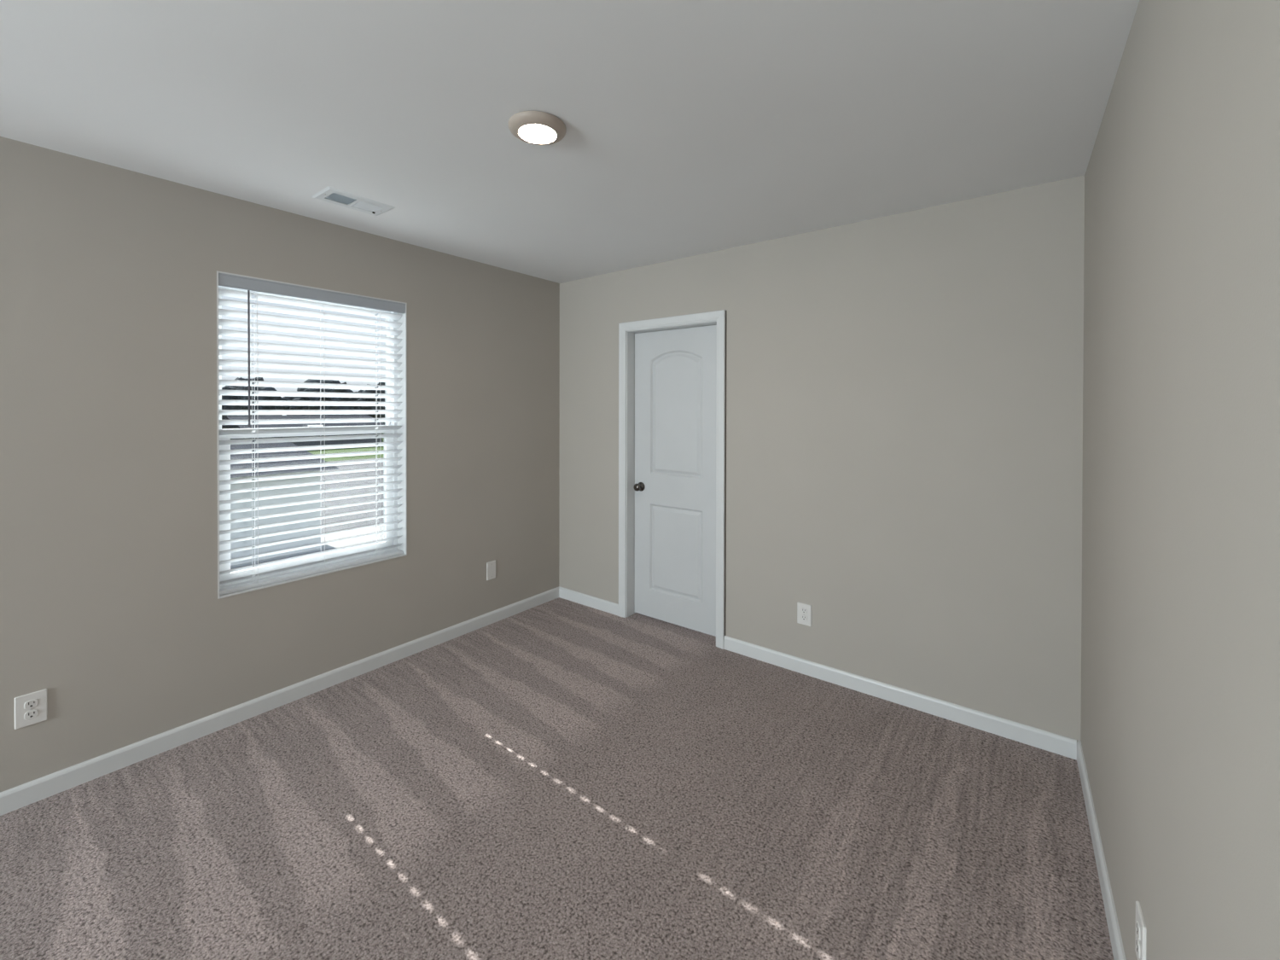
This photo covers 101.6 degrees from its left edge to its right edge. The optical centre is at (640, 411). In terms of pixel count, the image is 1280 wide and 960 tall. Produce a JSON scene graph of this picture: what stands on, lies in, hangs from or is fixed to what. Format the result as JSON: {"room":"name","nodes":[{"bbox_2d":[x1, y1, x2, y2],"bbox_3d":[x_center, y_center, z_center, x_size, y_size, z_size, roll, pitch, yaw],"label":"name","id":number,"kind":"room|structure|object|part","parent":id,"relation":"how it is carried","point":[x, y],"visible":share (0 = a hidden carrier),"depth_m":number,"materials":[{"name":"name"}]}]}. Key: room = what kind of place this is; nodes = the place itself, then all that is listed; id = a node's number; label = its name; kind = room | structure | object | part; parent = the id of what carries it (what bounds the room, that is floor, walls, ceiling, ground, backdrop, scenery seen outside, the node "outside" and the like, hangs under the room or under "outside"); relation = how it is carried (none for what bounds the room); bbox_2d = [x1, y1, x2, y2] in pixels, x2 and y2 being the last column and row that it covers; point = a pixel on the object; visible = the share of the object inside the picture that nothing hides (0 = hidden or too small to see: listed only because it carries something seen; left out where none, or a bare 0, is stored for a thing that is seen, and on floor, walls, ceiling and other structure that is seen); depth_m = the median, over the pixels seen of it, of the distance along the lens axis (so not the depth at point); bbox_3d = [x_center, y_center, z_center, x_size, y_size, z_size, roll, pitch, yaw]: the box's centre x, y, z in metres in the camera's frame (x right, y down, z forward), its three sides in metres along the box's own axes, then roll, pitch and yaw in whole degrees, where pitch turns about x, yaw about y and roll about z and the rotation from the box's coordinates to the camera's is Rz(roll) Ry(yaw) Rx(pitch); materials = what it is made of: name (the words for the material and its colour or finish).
{"room":"empty bedroom","nodes":[
{"label":"empty bedroom","id":0,"kind":"room"},
{"bbox_2d":[0,136,559,792],"bbox_3d":[-2.883,0.283,1.257,0.165,2.540,7.480,0,0,37],"label":"wall","id":1,"kind":"structure","parent":0,"point":[110,606],"depth_m":2.26,"materials":[{"name":"beige paint"}]},
{"bbox_2d":[14,688,47,729],"bbox_3d":[-2.261,1.102,1.937,0.009,0.118,0.080,0,0,37],"label":"wall outlet","id":2,"kind":"object","parent":1,"relation":"attached to","point":[31,708],"visible":1,"depth_m":1.94,"materials":[{"name":"white plastic"}]},
{"bbox_2d":[24,698,38,709],"bbox_3d":[-2.258,1.082,1.935,0.002,0.029,0.033,0,0,37],"label":"receptacle","id":3,"kind":"object","parent":2,"relation":"attached to","point":[29,703],"depth_m":1.94,"materials":[{"name":"white plastic"}]},
{"bbox_2d":[24,709,38,719],"bbox_3d":[-2.258,1.121,1.936,0.002,0.029,0.033,0,0,37],"label":"receptacle","id":4,"kind":"object","parent":2,"relation":"attached to","point":[29,713],"depth_m":1.94,"materials":[{"name":"white plastic"}]},
{"bbox_2d":[0,586,559,815],"bbox_3d":[-2.814,1.414,1.210,0.012,0.079,7.200,0,0,37],"label":"baseboard","id":5,"kind":"structure","parent":1,"relation":"attached to","point":[22,795],"depth_m":2.41,"materials":[{"name":"white paint"}]},
{"bbox_2d":[218,285,397,588],"bbox_3d":[-1.758,0.102,2.809,0.070,1.491,0.894,0,0,37],"label":"window","id":6,"kind":"structure","parent":1,"relation":"in","point":[224,477],"depth_m":2.79,"materials":[{"name":"white plastic"}]},
{"bbox_3d":[-1.767,-0.244,2.814,0.025,0.742,0.838,0,0,37],"label":"sash","id":7,"kind":"part","parent":6,"relation":"part of","materials":[{"name":"white plastic"}]},
{"bbox_3d":[-1.746,0.450,2.801,0.028,0.741,0.838,0,0,37],"label":"sash","id":8,"kind":"part","parent":6,"relation":"part of","materials":[{"name":"white plastic"}]},
{"bbox_2d":[218,273,405,594],"bbox_3d":[-1.679,0.103,2.749,0.080,1.478,0.878,0,0,37],"label":"window blind","id":9,"kind":"object","parent":6,"relation":"attached to","point":[225,280],"visible":0.91,"depth_m":2.70,"materials":[{"name":"white plastic"}]},
{"bbox_3d":[-1.873,0.119,2.518,0.002,1.427,0.001,0,0,-8],"label":"lift cord","id":10,"kind":"part","parent":9,"relation":"part of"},
{"bbox_3d":[-1.863,0.117,2.531,0.046,1.423,0.003,0,0,37],"label":"ladder cord","id":11,"kind":"part","parent":9,"relation":"part of","materials":[{"name":"white fabric"}]},
{"bbox_3d":[-1.692,0.833,2.763,0.050,0.016,0.874,0,0,37],"label":"rail","id":12,"kind":"part","parent":9,"relation":"part of","materials":[{"name":"white plastic"}]},
{"bbox_3d":[-1.685,0.116,2.766,0.046,1.423,0.003,0,0,37],"label":"ladder cord","id":13,"kind":"part","parent":9,"relation":"part of","materials":[{"name":"white fabric"}]},
{"bbox_3d":[-1.516,0.117,2.987,0.001,1.427,0.002,0,0,-38],"label":"lift cord","id":14,"kind":"part","parent":9,"relation":"part of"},
{"bbox_3d":[-1.506,0.115,3.001,0.046,1.423,0.003,0,0,37],"label":"ladder cord","id":15,"kind":"part","parent":9,"relation":"part of","materials":[{"name":"white fabric"}]},
{"bbox_2d":[216,270,407,599],"bbox_3d":[-1.691,0.103,2.758,0.099,1.491,0.894,0,0,37],"label":"lining","id":16,"kind":"object","parent":1,"relation":"attached to","point":[403,320],"visible":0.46,"depth_m":3.08,"materials":[{"name":"white paint"}]},
{"bbox_2d":[486,560,495,580],"bbox_3d":[-1.020,1.081,3.565,0.008,0.122,0.074,0,0,37],"label":"wall plate","id":17,"kind":"object","parent":1,"relation":"attached to","point":[491,566],"visible":1,"depth_m":3.56,"materials":[{"name":"white plastic"}]},
{"bbox_2d":[0,597,1114,959],"bbox_3d":[-1.434,1.502,0.234,3.433,0.080,7.360,0,0,37],"label":"floor","id":18,"kind":"structure","parent":0,"point":[559,778],"depth_m":1.84,"materials":[{"name":"beige carpet"}]},
{"bbox_2d":[0,0,1139,283],"bbox_3d":[-1.464,-1.028,0.168,3.728,0.100,7.480,0,0,37],"label":"ceiling","id":19,"kind":"structure","parent":0,"point":[694,127],"depth_m":1.67,"materials":[{"name":"paint"}]},
{"bbox_2d":[310,186,395,215],"bbox_3d":[-1.355,-0.987,2.470,0.190,0.012,0.302,0,0,37],"label":"ceiling vent","id":20,"kind":"object","parent":19,"relation":"in","point":[330,194],"visible":1,"depth_m":2.45,"materials":[{"name":"white metal"}]},
{"bbox_2d":[508,110,566,145],"bbox_3d":[-0.356,-0.971,1.801,0.196,0.030,0.196,0,0,37],"label":"ceiling light","id":21,"kind":"object","parent":19,"relation":"in","point":[532,127],"visible":1,"depth_m":1.76,"materials":[{"name":"white glass"}]},
{"bbox_2d":[558,175,1084,742],"bbox_3d":[0.711,0.278,3.132,3.276,2.540,0.140,0,0,37],"label":"wall","id":22,"kind":"structure","parent":0,"point":[904,390],"depth_m":2.61,"materials":[{"name":"beige paint"}]},
{"bbox_2d":[558,587,618,616],"bbox_3d":[-0.392,1.401,3.882,0.599,0.079,0.012,0,0,37],"label":"baseboard","id":23,"kind":"structure","parent":22,"relation":"attached to","point":[590,601],"depth_m":3.87,"materials":[{"name":"white paint"}]},
{"bbox_2d":[618,309,726,649],"bbox_3d":[0.222,0.410,3.491,0.840,2.068,0.152,0,0,37],"label":"door frame","id":24,"kind":"structure","parent":22,"relation":"attached to","point":[627,331],"depth_m":3.66,"materials":[{"name":"white paint"}]},
{"bbox_2d":[633,325,716,636],"bbox_3d":[0.228,0.438,3.499,0.708,1.986,0.099,0,0,37],"label":"door","id":25,"kind":"structure","parent":22,"relation":"in","point":[674,486],"depth_m":3.51,"materials":[{"name":"white paint"}]},
{"bbox_3d":[-0.017,0.527,3.664,0.065,0.065,0.064,0,0,37],"label":"knob","id":26,"kind":"part","parent":25,"relation":"part of","materials":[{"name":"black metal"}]},
{"bbox_2d":[797,601,811,626],"bbox_3d":[0.905,1.121,2.894,0.080,0.118,0.009,0,0,37],"label":"wall outlet","id":27,"kind":"object","parent":22,"relation":"attached to","point":[804,611],"visible":1,"depth_m":2.89,"materials":[{"name":"white plastic"}]},
{"bbox_2d":[801,607,807,613],"bbox_3d":[0.903,1.101,2.892,0.033,0.029,0.002,0,0,37],"label":"receptacle","id":28,"kind":"object","parent":27,"relation":"attached to","point":[804,610],"depth_m":2.89,"materials":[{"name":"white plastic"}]},
{"bbox_2d":[801,615,807,621],"bbox_3d":[0.903,1.140,2.892,0.033,0.029,0.002,0,0,37],"label":"receptacle","id":29,"kind":"object","parent":27,"relation":"attached to","point":[804,618],"depth_m":2.89,"materials":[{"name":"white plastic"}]},
{"bbox_2d":[723,635,1076,760],"bbox_3d":[1.169,1.412,2.692,1.655,0.079,0.012,0,0,37],"label":"baseboard","id":30,"kind":"structure","parent":22,"relation":"attached to","point":[1061,745],"depth_m":2.55,"materials":[{"name":"white paint"}]},
{"bbox_2d":[1080,0,1279,959],"bbox_3d":[-0.227,0.301,-0.857,0.140,2.540,7.349,0,0,35],"label":"wall","id":31,"kind":"structure","parent":0,"point":[1180,723],"depth_m":0.88,"materials":[{"name":"beige paint"}]},
{"bbox_2d":[1076,740,1126,959],"bbox_3d":[-0.249,1.431,-0.747,0.012,0.079,7.204,0,0,35],"label":"baseboard","id":32,"kind":"structure","parent":31,"relation":"attached to","point":[1110,911],"depth_m":1.61,"materials":[{"name":"white paint"}]},
{"bbox_2d":[1134,901,1146,959],"bbox_3d":[1.109,1.173,1.162,0.009,0.118,0.080,0,0,35],"label":"wall outlet","id":33,"kind":"object","parent":31,"relation":"attached to","point":[1140,940],"visible":1,"depth_m":1.15,"materials":[{"name":"white plastic"}]},
{"bbox_2d":[1135,919,1140,940],"bbox_3d":[1.107,1.153,1.163,0.002,0.029,0.033,0,0,35],"label":"receptacle","id":34,"kind":"object","parent":33,"relation":"attached to","point":[1137,922],"depth_m":1.16,"materials":[{"name":"white plastic"}]},
{"bbox_2d":[1135,936,1140,958],"bbox_3d":[1.107,1.192,1.163,0.002,0.029,0.033,0,0,35],"label":"receptacle","id":35,"kind":"object","parent":33,"relation":"attached to","point":[1137,942],"depth_m":1.16,"materials":[{"name":"white plastic"}]},
{"label":"outside","id":36,"kind":"structure","parent":0,"visible":0},
{"bbox_2d":[307,422,383,461],"bbox_3d":[-104.245,3.886,83.117,259.400,0.300,320.000,0,0,37],"label":"ground","id":37,"kind":"structure","parent":36,"point":[371,448],"depth_m":53.33,"materials":[{"name":"green plant"}]},
{"bbox_2d":[221,377,281,400],"bbox_3d":[-59.496,-0.841,79.051,8.186,9.376,8.443,0,0,-4],"label":"tree","id":38,"kind":"object","parent":37,"relation":"on","point":[226,387],"visible":0.06,"depth_m":77.54,"materials":[{"name":"green plant"}]},
{"bbox_2d":[221,385,285,418],"bbox_3d":[-51.360,0.118,69.223,8.602,7.615,8.340,0,0,24],"label":"tree","id":39,"kind":"object","parent":37,"relation":"on","point":[242,387],"visible":0.27,"depth_m":67.22,"materials":[{"name":"green plant"}]},
{"bbox_2d":[279,396,291,415],"bbox_3d":[-61.083,-0.451,95.946,8.685,8.375,8.421,0,0,39],"label":"tree","id":40,"kind":"object","parent":37,"relation":"on","point":[283,398],"visible":0.03,"depth_m":93.39,"materials":[{"name":"green plant"}]},
{"bbox_2d":[286,396,302,415],"bbox_3d":[-53.699,-0.007,86.457,8.270,7.636,8.018,0,1,-44],"label":"tree","id":41,"kind":"object","parent":37,"relation":"on","point":[290,407],"visible":0.04,"depth_m":82.65,"materials":[{"name":"green plant"}]},
{"bbox_2d":[221,414,384,446],"bbox_3d":[-39.773,2.196,61.602,9.800,3.600,14.800,0,0,37],"label":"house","id":42,"kind":"structure","parent":37,"relation":"on","point":[231,417],"depth_m":59.24,"materials":[{"name":"grey"}]},
{"bbox_2d":[291,378,354,415],"bbox_3d":[-46.301,-0.801,76.535,7.952,9.379,8.201,0,0,-25],"label":"tree","id":43,"kind":"object","parent":37,"relation":"on","point":[311,381],"visible":0.34,"depth_m":73.95,"materials":[{"name":"green plant"}]},
{"bbox_2d":[349,389,378,419],"bbox_3d":[-48.001,-0.336,93.727,7.960,8.223,7.718,0,0,-17],"label":"tree","id":44,"kind":"object","parent":37,"relation":"on","point":[359,391],"visible":0.09,"depth_m":90.99,"materials":[{"name":"green plant"}]},
{"bbox_2d":[359,382,384,424],"bbox_3d":[-40.181,-0.802,83.721,8.413,9.313,8.677,0,0,-41],"label":"tree","id":45,"kind":"object","parent":37,"relation":"on","point":[379,399],"visible":0.17,"depth_m":81.16,"materials":[{"name":"green plant"}]},
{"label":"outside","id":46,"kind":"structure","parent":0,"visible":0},
{"bbox_2d":[320,457,383,533],"bbox_3d":[-22.905,4.278,21.077,32.000,0.020,320.000,0,0,37],"label":"street","id":47,"kind":"structure","parent":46,"point":[339,519],"depth_m":25.88,"materials":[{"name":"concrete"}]},
{"bbox_2d":[230,441,338,565],"bbox_3d":[-16.898,2.694,14.097,8.800,3.300,12.800,0,0,37],"label":"house","id":48,"kind":"structure","parent":47,"relation":"on","point":[234,476],"depth_m":15.64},
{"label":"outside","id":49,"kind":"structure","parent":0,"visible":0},
{"bbox_2d":[230,524,383,569],"bbox_3d":[-10.951,4.320,14.159,5.400,0.030,15.500,0,0,37],"label":"driveway","id":50,"kind":"structure","parent":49,"point":[330,546],"depth_m":17.20,"materials":[{"name":"concrete"}]}
]}

